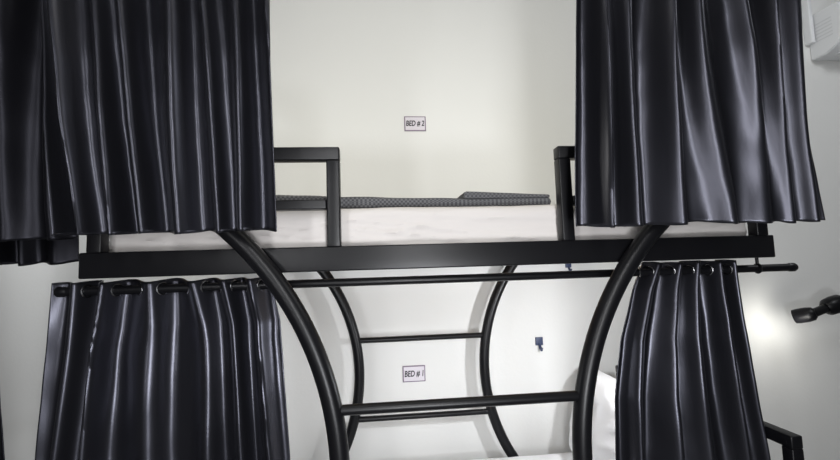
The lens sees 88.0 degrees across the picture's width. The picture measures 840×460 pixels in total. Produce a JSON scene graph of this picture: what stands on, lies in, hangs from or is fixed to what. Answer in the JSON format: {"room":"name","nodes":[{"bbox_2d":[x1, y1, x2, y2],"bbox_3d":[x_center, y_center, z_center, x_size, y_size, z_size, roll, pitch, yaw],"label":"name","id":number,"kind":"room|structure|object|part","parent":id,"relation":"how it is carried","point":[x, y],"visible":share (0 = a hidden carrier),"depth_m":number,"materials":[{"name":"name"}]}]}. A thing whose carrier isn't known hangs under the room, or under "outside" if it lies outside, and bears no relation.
{"room":"dormitory","nodes":[
{"label":"dormitory","id":0,"kind":"room"},
{"bbox_2d":[0,400,4,459],"bbox_3d":[-1.476,0.710,1.310,0.452,1.075,0.055,-1,-5,-6],"label":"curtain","id":1,"kind":"object","parent":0,"point":[2,453],"visible":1,"depth_m":1.31,"materials":[{"name":"black fabric"}]},
{"bbox_2d":[0,0,839,459],"bbox_3d":[0.254,-0.036,2.568,5.800,3.500,0.100,-1,-5,-6],"label":"wall","id":2,"kind":"structure","parent":0,"point":[493,82],"depth_m":2.53,"materials":[{"name":"paint"}]},
{"bbox_2d":[402,365,425,381],"bbox_3d":[-0.033,0.797,2.411,0.126,0.088,0.010,-1,-5,-6],"label":"sign","id":3,"kind":"object","parent":2,"relation":"attached to","point":[415,373],"visible":1,"depth_m":2.41,"materials":[{"name":"white paper"}]},
{"bbox_2d":[404,116,425,130],"bbox_3d":[-0.029,-0.620,2.539,0.126,0.088,0.010,-1,-5,-6],"label":"sign","id":4,"kind":"object","parent":2,"relation":"attached to","point":[411,123],"visible":1,"depth_m":2.54,"materials":[{"name":"white paper"}]},
{"bbox_2d":[535,337,542,350],"bbox_3d":[0.685,0.650,2.474,0.044,0.074,0.047,-1,-5,-6],"label":"wall hook","id":5,"kind":"object","parent":2,"relation":"attached to","point":[538,340],"visible":1,"depth_m":2.49,"materials":[{"name":"blue plastic"}]},
{"bbox_3d":[0.683,0.637,2.494,0.044,0.046,0.008,-1,-5,-6],"label":"plate","id":6,"kind":"part","parent":5,"relation":"part of","materials":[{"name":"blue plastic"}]},
{"bbox_2d":[565,264,571,270],"bbox_3d":[0.871,0.212,2.531,0.035,0.060,0.045,-1,-5,-6],"label":"wall hook","id":7,"kind":"object","parent":2,"relation":"attached to","point":[568,266],"visible":0.72,"depth_m":2.54,"materials":[{"name":"blue plastic"}]},
{"bbox_2d":[801,0,814,45],"bbox_3d":[2.512,-1.520,2.839,0.028,0.641,0.050,-1,-5,-6],"label":"pipe cover","id":8,"kind":"object","parent":2,"relation":"attached to","point":[807,17],"visible":1,"depth_m":2.81,"materials":[{"name":"white plastic"}]},
{"bbox_2d":[791,295,839,322],"bbox_3d":[2.497,0.445,2.522,0.774,0.159,0.196,0,-5,-18],"label":"reading lamp","id":9,"kind":"object","parent":2,"relation":"attached to","point":[830,305],"visible":1,"depth_m":2.42,"materials":[{"name":"black metal"}]},
{"bbox_2d":[810,1,839,60],"bbox_3d":[2.955,-1.258,2.776,0.822,0.298,0.210,-1,-5,-6],"label":"air conditioner","id":10,"kind":"object","parent":2,"relation":"attached to","point":[826,47],"visible":0.93,"depth_m":2.73,"materials":[{"name":"white plastic"}]},
{"bbox_2d":[815,16,832,41],"bbox_3d":[2.546,-1.265,2.743,0.002,0.116,0.100,-1,-5,-6],"label":"vent","id":11,"kind":"object","parent":10,"relation":"attached to","point":[823,26],"depth_m":2.74,"materials":[{"name":"grey plastic"}]},
{"bbox_3d":[0.435,-2.054,0.210,5.800,0.100,5.170,-1,-5,-6],"label":"ceiling","id":12,"kind":"structure","parent":0,"visible":0},
{"bbox_3d":[0.068,-1.349,1.277,2.494,1.098,0.036,-1,-5,-6],"label":"curtain rod","id":13,"kind":"object","parent":12,"relation":"hanging from","visible":0},
{"bbox_2d":[41,0,276,235],"bbox_3d":[-0.683,-0.413,1.120,0.618,0.861,0.092,-1,-5,-6],"label":"curtain","id":14,"kind":"object","parent":13,"relation":"hanging from","point":[158,117],"visible":1,"depth_m":1.11,"materials":[{"name":"black fabric"}]},
{"bbox_2d":[575,0,824,227],"bbox_3d":[0.797,-0.444,1.256,0.776,0.870,0.098,-1,-5,-6],"label":"curtain","id":15,"kind":"object","parent":13,"relation":"hanging from","point":[686,111],"visible":1,"depth_m":1.25,"materials":[{"name":"black fabric"}]},
{"bbox_3d":[-1.664,-1.300,1.210,1.572,1.098,0.036,-1,-5,-6],"label":"curtain rod","id":16,"kind":"object","parent":12,"relation":"hanging from","visible":0},
{"bbox_2d":[0,0,76,241],"bbox_3d":[-1.231,-0.392,1.171,0.590,0.860,0.100,-1,-5,-6],"label":"curtain","id":17,"kind":"object","parent":16,"relation":"hanging from","point":[24,204],"visible":0.58,"depth_m":1.18,"materials":[{"name":"black fabric"}]},
{"bbox_3d":[-1.731,-1.283,1.384,1.472,1.098,0.036,-1,-5,-6],"label":"curtain rod","id":18,"kind":"object","parent":12,"relation":"hanging from","visible":0},
{"bbox_2d":[0,235,78,265],"bbox_3d":[-1.329,-0.344,1.336,0.538,0.920,0.093,-1,-5,-6],"label":"curtain","id":19,"kind":"object","parent":18,"relation":"hanging from","point":[35,251],"visible":0.08,"depth_m":1.32,"materials":[{"name":"black fabric"}]},
{"bbox_3d":[0.547,1.531,-0.101,5.800,0.100,5.170,-1,-5,-6],"label":"floor","id":20,"kind":"structure","parent":0,"visible":0},
{"bbox_2d":[78,146,803,459],"bbox_3d":[0.072,0.726,1.762,2.057,1.854,1.220,-1,-5,-6],"label":"bunk bed","id":21,"kind":"object","parent":20,"relation":"on","point":[246,257],"visible":0.84,"depth_m":1.24,"materials":[{"name":"black metal"}]},
{"bbox_3d":[-0.565,-0.087,1.225,0.673,0.288,0.038,-1,-5,-6],"label":"guard rail","id":22,"kind":"part","parent":21,"relation":"part of","materials":[{"name":"black metal"}]},
{"bbox_3d":[-0.517,0.784,1.113,0.675,1.663,0.053,-1,-5,-6],"label":"curved leg","id":23,"kind":"part","parent":21,"relation":"part of","materials":[{"name":"black metal"}]},
{"bbox_3d":[-0.623,0.928,2.243,0.675,1.578,0.053,-1,-5,-6],"label":"curved leg","id":24,"kind":"part","parent":21,"relation":"part of","materials":[{"name":"black metal"}]},
{"bbox_2d":[53,258,797,296],"bbox_3d":[0.111,0.141,1.344,2.297,0.054,0.036,-1,-5,-6],"label":"curtain rod","id":25,"kind":"object","parent":21,"relation":"attached to","point":[757,268],"visible":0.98,"depth_m":1.33,"materials":[{"name":"black metal"}]},
{"bbox_2d":[35,277,289,459],"bbox_3d":[-0.718,0.626,1.213,0.685,0.979,0.088,-1,-5,-6],"label":"curtain","id":26,"kind":"object","parent":25,"relation":"hanging from","point":[197,373],"visible":0.98,"depth_m":1.24,"materials":[{"name":"fabric"}]},
{"bbox_2d":[615,259,770,459],"bbox_3d":[0.860,0.589,1.369,0.511,0.983,0.076,-2,-5,-3],"label":"curtain","id":27,"kind":"object","parent":25,"relation":"hanging from","point":[686,388],"visible":0.98,"depth_m":1.39,"materials":[{"name":"fabric"}]},
{"bbox_3d":[0.095,0.074,1.273,2.029,0.070,0.030,-1,-5,-6],"label":"rail","id":28,"kind":"part","parent":21,"relation":"part of","materials":[{"name":"black metal"}]},
{"bbox_2d":[109,204,746,251],"bbox_3d":[0.041,0.055,1.836,1.982,0.171,1.072,-1,-5,-6],"label":"mattress","id":29,"kind":"object","parent":21,"relation":"on","point":[385,225],"visible":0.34,"depth_m":1.31,"materials":[{"name":"white fabric"}]},
{"bbox_2d":[276,191,550,208],"bbox_3d":[-0.133,-0.081,1.537,1.104,0.061,0.343,-1,-5,-6],"label":"blanket","id":30,"kind":"object","parent":29,"relation":"on","point":[468,198],"visible":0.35,"depth_m":1.39,"materials":[{"name":"grey fabric"}]},
{"bbox_3d":[0.663,0.899,2.367,0.675,1.578,0.053,-1,-5,-6],"label":"curved leg","id":31,"kind":"part","parent":21,"relation":"part of","materials":[{"name":"black metal"}]},
{"bbox_2d":[474,452,572,459],"bbox_3d":[0.073,1.234,1.781,1.956,0.158,0.968,-1,-5,-6],"label":"mattress","id":32,"kind":"object","parent":21,"relation":"on","point":[559,456],"visible":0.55,"depth_m":2.26,"materials":[{"name":"white fabric"}]},
{"bbox_2d":[569,370,615,459],"bbox_3d":[0.885,0.914,1.998,0.250,0.446,0.662,-1,-5,-6],"label":"pillow","id":33,"kind":"object","parent":32,"relation":"on","point":[603,419],"visible":0.31,"depth_m":1.93,"materials":[{"name":"white fabric"}]},
{"bbox_3d":[0.768,0.754,1.237,0.675,1.663,0.053,-1,-5,-6],"label":"curved leg","id":34,"kind":"part","parent":21,"relation":"part of","materials":[{"name":"black metal"}]},
{"bbox_3d":[0.749,-0.117,1.352,0.664,0.288,0.038,-1,-5,-6],"label":"guard rail","id":35,"kind":"part","parent":21,"relation":"part of","materials":[{"name":"black metal"}]},
{"bbox_3d":[1.090,1.147,1.826,0.038,0.962,1.140,-1,-5,-6],"label":"frame","id":36,"kind":"part","parent":21,"relation":"part of","materials":[{"name":"black metal"}]}
]}

